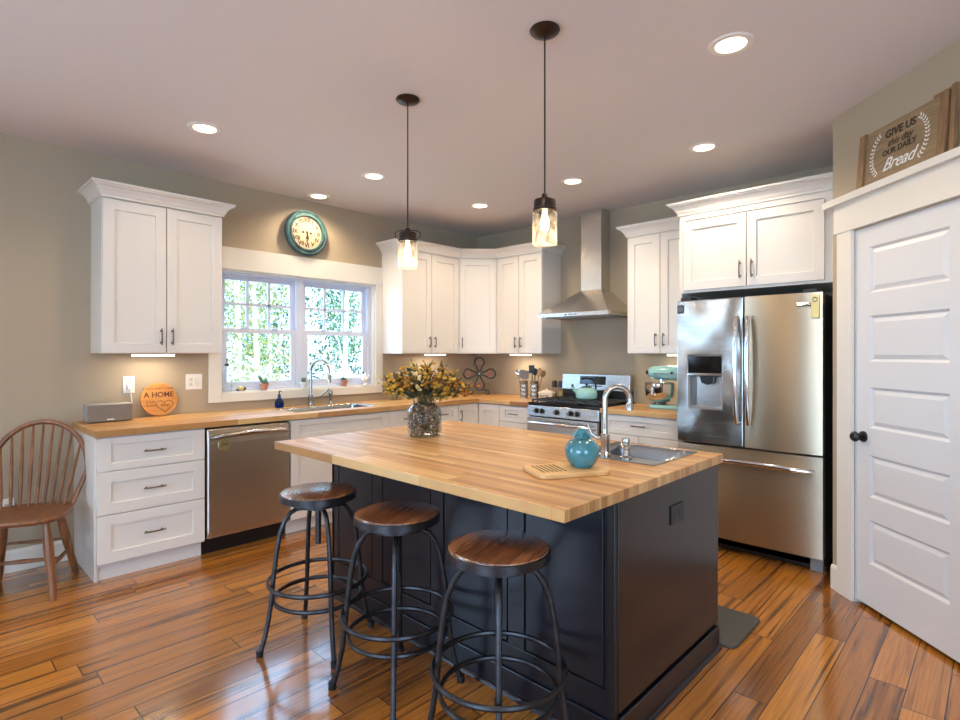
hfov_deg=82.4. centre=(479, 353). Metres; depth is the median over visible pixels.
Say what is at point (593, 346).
wall
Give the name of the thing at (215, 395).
trim
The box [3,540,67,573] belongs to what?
baseboard
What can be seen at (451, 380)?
stem
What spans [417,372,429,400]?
stem
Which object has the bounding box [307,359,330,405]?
faucet
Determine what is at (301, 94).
ceiling
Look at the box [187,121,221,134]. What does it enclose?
recessed light
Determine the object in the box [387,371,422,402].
stem
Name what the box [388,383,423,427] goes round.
stem
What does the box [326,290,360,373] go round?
tree
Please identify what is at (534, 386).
utensil holder
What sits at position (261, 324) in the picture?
tree
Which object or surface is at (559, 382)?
grinder
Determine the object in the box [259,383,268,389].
pot
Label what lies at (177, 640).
floor
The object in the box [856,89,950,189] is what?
wooden sign
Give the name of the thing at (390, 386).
stem
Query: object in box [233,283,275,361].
tree
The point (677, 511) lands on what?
outlet
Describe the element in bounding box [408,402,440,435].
glass vase
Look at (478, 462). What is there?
island countertop
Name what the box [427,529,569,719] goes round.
bar stool
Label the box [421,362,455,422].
stem
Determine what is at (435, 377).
stem
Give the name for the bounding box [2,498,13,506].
outlet
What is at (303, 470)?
base cabinet
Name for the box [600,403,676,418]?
countertop
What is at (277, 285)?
tree
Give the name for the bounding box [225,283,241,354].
tree
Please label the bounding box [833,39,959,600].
wall
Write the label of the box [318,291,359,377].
tree
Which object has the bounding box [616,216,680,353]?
upper cabinet
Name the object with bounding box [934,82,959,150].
wooden plaque
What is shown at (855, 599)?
trim
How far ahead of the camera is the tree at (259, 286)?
22.49 m
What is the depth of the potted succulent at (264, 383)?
4.61 m
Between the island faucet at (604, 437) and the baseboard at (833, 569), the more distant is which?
the baseboard at (833, 569)
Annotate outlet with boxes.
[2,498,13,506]
[123,376,134,392]
[186,374,201,389]
[671,501,683,525]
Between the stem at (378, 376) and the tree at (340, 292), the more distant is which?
the tree at (340, 292)
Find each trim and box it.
[208,285,382,402]
[222,246,382,285]
[822,146,959,234]
[837,230,853,600]
[854,198,959,601]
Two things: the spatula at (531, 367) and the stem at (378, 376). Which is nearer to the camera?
the stem at (378, 376)
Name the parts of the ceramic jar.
lid, crown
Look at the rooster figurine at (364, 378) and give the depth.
5.33 m
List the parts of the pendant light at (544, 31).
cord, bulb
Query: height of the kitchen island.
0.862 m
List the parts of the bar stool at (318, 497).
leg, leg, seat, leg, leg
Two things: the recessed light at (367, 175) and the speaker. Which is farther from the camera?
the recessed light at (367, 175)
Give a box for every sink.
[278,404,372,411]
[599,442,696,465]
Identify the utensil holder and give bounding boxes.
[520,381,527,397]
[530,381,538,397]
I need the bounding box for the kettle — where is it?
[571,377,596,399]
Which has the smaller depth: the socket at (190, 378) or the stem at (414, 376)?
the stem at (414, 376)
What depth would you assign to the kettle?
5.03 m
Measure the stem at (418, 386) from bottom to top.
0.348 m
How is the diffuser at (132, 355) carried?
attached to the light at (131, 354)
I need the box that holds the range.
[527,373,635,437]
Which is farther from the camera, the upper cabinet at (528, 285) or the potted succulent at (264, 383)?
the upper cabinet at (528, 285)
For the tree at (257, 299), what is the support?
on the ground
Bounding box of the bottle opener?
[811,294,819,317]
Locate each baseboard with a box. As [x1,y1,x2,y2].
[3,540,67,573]
[830,564,836,590]
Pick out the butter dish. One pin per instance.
(544, 393)
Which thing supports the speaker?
on the countertop at (150, 424)
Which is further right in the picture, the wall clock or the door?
the door
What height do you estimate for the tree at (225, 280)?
8.184 m
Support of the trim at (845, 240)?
attached to the wall at (918, 86)
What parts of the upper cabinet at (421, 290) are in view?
door, door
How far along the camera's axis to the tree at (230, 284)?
14.72 m
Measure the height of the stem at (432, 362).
0.414 m
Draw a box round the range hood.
[538,208,627,320]
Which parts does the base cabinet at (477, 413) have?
door, door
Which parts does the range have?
oven handle, oven door, control panel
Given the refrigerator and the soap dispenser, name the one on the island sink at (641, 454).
the soap dispenser
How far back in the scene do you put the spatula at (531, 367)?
5.66 m
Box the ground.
[227,342,360,381]
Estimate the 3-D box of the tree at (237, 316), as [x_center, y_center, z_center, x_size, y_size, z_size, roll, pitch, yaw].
[-5.255,-1.826,11.855,2.049,7.973,1.971,0,0,34]
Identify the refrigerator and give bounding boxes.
[677,288,832,572]
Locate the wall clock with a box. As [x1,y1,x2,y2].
[284,210,326,255]
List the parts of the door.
knob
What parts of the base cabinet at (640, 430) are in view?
door, door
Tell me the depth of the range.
4.97 m
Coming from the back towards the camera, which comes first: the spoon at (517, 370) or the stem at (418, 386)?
the spoon at (517, 370)
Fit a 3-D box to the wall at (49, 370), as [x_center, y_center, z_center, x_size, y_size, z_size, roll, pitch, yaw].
[-3.113,-0.001,3.374,0.150,2.741,9.050,0,0,44]
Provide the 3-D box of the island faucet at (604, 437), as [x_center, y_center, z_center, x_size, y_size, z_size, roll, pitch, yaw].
[0.595,0.300,2.495,0.212,0.324,0.061,0,0,2]
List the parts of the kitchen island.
panel, inset panel, inset panel, panel, rail, inset panel, shoe moulding, inset panel, corner post, panel, door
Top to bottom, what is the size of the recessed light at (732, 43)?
0.006 m
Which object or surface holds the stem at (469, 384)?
in the glass vase
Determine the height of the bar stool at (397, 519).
0.720 m
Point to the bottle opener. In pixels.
(815, 299)
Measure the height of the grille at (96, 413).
0.110 m
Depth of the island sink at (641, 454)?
2.69 m
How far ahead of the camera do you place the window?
4.91 m
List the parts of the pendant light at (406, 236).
cord, bulb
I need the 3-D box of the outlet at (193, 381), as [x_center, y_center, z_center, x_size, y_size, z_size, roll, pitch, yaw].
[-2.197,0.215,4.216,0.012,0.118,0.118,0,0,44]
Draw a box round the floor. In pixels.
[0,522,959,719]
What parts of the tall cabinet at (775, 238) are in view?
panel, door, handle, crown, handle, frame, door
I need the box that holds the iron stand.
[463,357,495,394]
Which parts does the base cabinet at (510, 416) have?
door, drawer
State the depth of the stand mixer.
4.53 m
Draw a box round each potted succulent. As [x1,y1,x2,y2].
[258,376,268,389]
[299,377,307,387]
[340,376,347,385]
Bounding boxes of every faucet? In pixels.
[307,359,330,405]
[587,384,633,456]
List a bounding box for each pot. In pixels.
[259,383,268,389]
[299,382,307,387]
[340,380,347,385]
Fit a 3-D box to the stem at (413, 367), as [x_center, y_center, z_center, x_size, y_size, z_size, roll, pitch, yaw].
[-0.376,0.235,3.120,0.108,0.422,0.072,0,0,44]
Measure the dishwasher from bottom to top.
0.868 m
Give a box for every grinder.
[552,381,556,395]
[558,381,562,395]
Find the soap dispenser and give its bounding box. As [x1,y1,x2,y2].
[620,438,631,458]
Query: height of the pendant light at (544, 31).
0.911 m
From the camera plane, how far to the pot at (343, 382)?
5.17 m
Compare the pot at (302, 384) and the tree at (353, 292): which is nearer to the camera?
the pot at (302, 384)
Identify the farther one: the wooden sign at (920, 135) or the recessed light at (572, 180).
the recessed light at (572, 180)
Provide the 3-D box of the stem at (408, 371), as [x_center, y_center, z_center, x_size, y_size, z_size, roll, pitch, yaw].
[-0.388,0.257,3.123,0.168,0.378,0.070,0,0,-8]
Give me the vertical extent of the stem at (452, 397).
0.267 m
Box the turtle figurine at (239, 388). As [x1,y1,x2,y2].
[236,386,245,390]
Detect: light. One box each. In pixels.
[131,354,174,355]
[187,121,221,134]
[307,193,329,199]
[361,172,385,179]
[395,94,420,257]
[470,203,489,208]
[530,21,559,231]
[561,177,584,184]
[689,142,718,152]
[708,32,754,55]
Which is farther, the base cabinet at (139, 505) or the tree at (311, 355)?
the tree at (311, 355)
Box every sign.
[140,383,176,415]
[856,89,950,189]
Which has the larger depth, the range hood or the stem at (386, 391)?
the range hood
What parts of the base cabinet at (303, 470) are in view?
door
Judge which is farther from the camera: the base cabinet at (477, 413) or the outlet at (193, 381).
the base cabinet at (477, 413)
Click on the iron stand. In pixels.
(478, 362)
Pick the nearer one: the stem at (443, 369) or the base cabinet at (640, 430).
the stem at (443, 369)
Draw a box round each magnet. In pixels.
[218,439,230,450]
[677,305,683,313]
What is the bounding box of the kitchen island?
[332,464,721,719]
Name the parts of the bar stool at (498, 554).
leg, seat, leg, leg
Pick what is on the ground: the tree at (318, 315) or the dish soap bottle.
the tree at (318, 315)
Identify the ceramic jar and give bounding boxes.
[565,428,599,467]
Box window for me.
[221,268,374,392]
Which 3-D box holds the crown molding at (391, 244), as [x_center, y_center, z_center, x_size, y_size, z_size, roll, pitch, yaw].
[-0.076,-1.056,5.541,1.926,0.092,0.590,0,0,-6]
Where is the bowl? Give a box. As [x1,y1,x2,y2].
[645,382,675,404]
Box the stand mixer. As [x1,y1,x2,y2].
[645,366,676,409]
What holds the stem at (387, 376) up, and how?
in the glass vase
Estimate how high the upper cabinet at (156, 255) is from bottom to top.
1.100 m
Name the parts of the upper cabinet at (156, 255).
door, crown, handle, door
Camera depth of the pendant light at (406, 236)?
2.94 m
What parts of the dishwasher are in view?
handle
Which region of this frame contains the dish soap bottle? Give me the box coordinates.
[275,391,283,407]
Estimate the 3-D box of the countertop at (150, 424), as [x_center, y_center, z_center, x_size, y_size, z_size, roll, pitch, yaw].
[-0.916,0.476,4.630,1.294,0.040,3.893,0,0,44]
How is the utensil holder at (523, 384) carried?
on the countertop at (150, 424)
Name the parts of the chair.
leg, seat, leg, leg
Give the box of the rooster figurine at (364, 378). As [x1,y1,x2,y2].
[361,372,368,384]
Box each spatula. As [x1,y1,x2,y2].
[519,370,522,380]
[523,370,528,380]
[529,365,534,380]
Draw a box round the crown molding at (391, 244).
[376,237,566,258]
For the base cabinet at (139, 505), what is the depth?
3.44 m
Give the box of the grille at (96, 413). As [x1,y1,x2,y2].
[87,403,132,422]
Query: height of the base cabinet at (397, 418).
0.873 m
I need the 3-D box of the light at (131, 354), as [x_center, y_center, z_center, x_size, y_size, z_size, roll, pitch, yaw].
[-2.307,0.008,3.877,0.044,0.020,0.270,0,0,44]
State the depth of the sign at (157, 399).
4.00 m
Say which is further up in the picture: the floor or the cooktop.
the cooktop
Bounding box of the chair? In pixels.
[0,419,85,601]
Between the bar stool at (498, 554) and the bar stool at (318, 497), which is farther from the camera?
the bar stool at (318, 497)
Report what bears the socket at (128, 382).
attached to the outlet at (127, 380)
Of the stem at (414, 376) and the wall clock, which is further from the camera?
the wall clock
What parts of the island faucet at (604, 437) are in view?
lever, spout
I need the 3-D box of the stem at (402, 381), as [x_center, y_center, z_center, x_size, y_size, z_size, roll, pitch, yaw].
[-0.392,0.286,3.050,0.170,0.321,0.089,0,0,-24]
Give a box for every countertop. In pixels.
[72,392,534,437]
[275,420,722,522]
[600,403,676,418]
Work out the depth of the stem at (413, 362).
3.06 m
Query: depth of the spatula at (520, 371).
5.71 m
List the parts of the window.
sash, sash, sash, sash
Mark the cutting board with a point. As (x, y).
(547, 471)
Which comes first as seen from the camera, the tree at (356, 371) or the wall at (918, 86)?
the wall at (918, 86)
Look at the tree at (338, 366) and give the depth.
20.25 m
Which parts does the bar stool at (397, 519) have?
leg, leg, seat, leg, leg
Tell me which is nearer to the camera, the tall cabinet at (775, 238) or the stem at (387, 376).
the stem at (387, 376)
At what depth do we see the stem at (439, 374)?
3.01 m
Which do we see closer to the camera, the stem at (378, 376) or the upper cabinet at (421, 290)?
the stem at (378, 376)
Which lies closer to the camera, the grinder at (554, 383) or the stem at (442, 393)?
the stem at (442, 393)
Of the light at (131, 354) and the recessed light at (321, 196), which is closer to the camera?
the light at (131, 354)
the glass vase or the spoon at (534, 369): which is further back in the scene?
the spoon at (534, 369)
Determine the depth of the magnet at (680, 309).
3.97 m
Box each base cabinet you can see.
[74,428,204,582]
[285,411,388,533]
[388,405,457,427]
[457,403,499,425]
[499,404,529,429]
[601,414,680,447]
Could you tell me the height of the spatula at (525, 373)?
0.268 m
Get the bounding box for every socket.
[126,380,131,384]
[189,377,192,385]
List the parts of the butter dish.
lid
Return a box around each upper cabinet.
[78,177,235,353]
[382,249,458,353]
[458,259,497,353]
[497,252,560,353]
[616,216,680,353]
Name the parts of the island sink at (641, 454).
bowl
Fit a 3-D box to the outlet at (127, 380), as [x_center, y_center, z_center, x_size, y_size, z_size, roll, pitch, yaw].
[-2.498,0.220,3.903,0.010,0.118,0.072,0,0,44]
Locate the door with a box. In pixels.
[850,199,959,662]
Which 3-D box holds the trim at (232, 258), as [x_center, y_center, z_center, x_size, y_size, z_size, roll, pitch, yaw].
[-1.549,-0.767,4.885,0.026,0.175,1.685,0,0,44]
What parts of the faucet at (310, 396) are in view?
spout, lever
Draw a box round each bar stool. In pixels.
[256,482,373,668]
[328,501,464,719]
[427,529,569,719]
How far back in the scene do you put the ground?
23.63 m
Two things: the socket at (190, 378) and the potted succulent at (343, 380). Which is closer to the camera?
the socket at (190, 378)
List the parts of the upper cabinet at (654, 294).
door, crown, door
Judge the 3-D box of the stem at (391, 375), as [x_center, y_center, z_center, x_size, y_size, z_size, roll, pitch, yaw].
[-0.418,0.274,3.097,0.172,0.344,0.077,0,0,15]
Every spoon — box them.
[515,369,519,383]
[532,368,536,380]
[538,370,545,391]
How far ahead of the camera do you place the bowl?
4.52 m
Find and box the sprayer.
[328,389,332,403]
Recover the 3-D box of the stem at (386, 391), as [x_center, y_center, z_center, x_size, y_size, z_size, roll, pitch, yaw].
[-0.428,0.298,3.065,0.233,0.296,0.089,0,0,6]
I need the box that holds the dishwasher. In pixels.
[201,420,289,553]
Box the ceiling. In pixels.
[0,0,959,237]
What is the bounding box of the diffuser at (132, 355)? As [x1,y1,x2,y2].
[132,355,173,355]
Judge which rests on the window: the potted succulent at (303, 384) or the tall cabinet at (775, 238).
the potted succulent at (303, 384)
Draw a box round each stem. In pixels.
[377,375,419,410]
[378,383,414,398]
[385,375,419,420]
[385,384,424,430]
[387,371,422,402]
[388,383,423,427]
[389,373,420,422]
[396,376,420,415]
[396,382,424,424]
[398,366,424,404]
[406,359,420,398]
[408,373,425,403]
[409,361,430,430]
[410,372,426,427]
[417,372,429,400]
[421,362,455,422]
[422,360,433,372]
[422,383,449,430]
[422,385,467,425]
[423,372,436,395]
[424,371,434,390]
[425,376,455,419]
[425,387,459,422]
[425,390,456,432]
[426,389,446,405]
[427,369,450,427]
[428,360,448,424]
[429,374,461,415]
[429,380,479,430]
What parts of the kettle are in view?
handle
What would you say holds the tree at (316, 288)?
on the ground
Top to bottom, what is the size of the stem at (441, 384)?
0.292 m
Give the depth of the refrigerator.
3.59 m
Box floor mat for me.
[715,605,759,648]
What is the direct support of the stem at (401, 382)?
in the glass vase
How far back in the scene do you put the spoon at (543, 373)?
5.59 m
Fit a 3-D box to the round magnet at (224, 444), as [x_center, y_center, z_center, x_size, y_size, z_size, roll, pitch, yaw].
[-1.750,0.625,3.758,0.007,0.084,0.084,0,0,44]
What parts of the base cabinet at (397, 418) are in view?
drawer, drawer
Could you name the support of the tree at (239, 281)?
on the ground
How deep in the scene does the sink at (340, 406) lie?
4.87 m
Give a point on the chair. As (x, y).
(29, 514)
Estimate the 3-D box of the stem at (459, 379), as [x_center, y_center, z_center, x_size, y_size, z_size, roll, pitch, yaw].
[-0.203,0.276,3.069,0.226,0.340,0.074,0,0,44]
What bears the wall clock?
attached to the wall at (49, 370)
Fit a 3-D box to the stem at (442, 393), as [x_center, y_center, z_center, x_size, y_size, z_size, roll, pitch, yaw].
[-0.251,0.312,3.086,0.164,0.269,0.102,0,0,33]
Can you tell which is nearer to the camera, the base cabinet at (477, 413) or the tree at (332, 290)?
the base cabinet at (477, 413)
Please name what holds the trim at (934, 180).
attached to the wall at (918, 86)
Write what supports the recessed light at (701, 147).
in the ceiling
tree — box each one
[225,279,285,381]
[225,280,251,361]
[225,280,289,381]
[225,281,261,371]
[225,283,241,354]
[225,284,234,351]
[231,281,266,361]
[233,281,286,375]
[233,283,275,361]
[234,282,289,379]
[241,282,284,380]
[242,283,312,379]
[247,286,280,360]
[266,285,348,379]
[305,288,340,378]
[310,290,360,377]
[313,288,333,365]
[313,289,359,356]
[313,290,352,369]
[316,288,355,377]
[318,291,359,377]
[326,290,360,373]
[328,291,360,376]
[332,292,355,357]
[349,292,360,357]
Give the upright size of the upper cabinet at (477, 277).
1.033 m
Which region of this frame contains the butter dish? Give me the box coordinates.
[538,388,555,397]
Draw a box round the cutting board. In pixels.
[523,462,609,479]
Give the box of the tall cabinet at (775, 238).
[666,172,832,440]
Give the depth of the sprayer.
4.99 m
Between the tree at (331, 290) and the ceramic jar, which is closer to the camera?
the ceramic jar
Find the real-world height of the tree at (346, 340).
5.902 m
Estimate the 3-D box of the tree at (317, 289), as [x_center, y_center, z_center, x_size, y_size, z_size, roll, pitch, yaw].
[-3.277,-1.256,13.439,1.617,6.561,1.649,0,0,10]
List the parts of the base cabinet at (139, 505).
panel, drawer, drawer, drawer, handle, handle, handle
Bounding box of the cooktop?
[528,401,635,408]
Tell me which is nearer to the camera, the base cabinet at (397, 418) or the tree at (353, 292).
the base cabinet at (397, 418)
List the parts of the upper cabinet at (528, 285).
door, door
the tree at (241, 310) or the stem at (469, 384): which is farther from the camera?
the tree at (241, 310)
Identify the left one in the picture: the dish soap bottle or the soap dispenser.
the dish soap bottle
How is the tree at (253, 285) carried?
on the ground
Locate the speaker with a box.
[83,385,132,422]
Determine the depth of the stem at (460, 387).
3.08 m
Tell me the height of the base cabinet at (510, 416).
0.873 m
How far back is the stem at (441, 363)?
3.07 m
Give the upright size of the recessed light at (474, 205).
0.006 m
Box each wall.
[0,133,476,550]
[477,166,832,403]
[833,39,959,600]
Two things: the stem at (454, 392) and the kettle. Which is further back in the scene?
the kettle
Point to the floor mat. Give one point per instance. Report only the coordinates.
(735, 626)
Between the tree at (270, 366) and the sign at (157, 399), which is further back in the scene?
the tree at (270, 366)

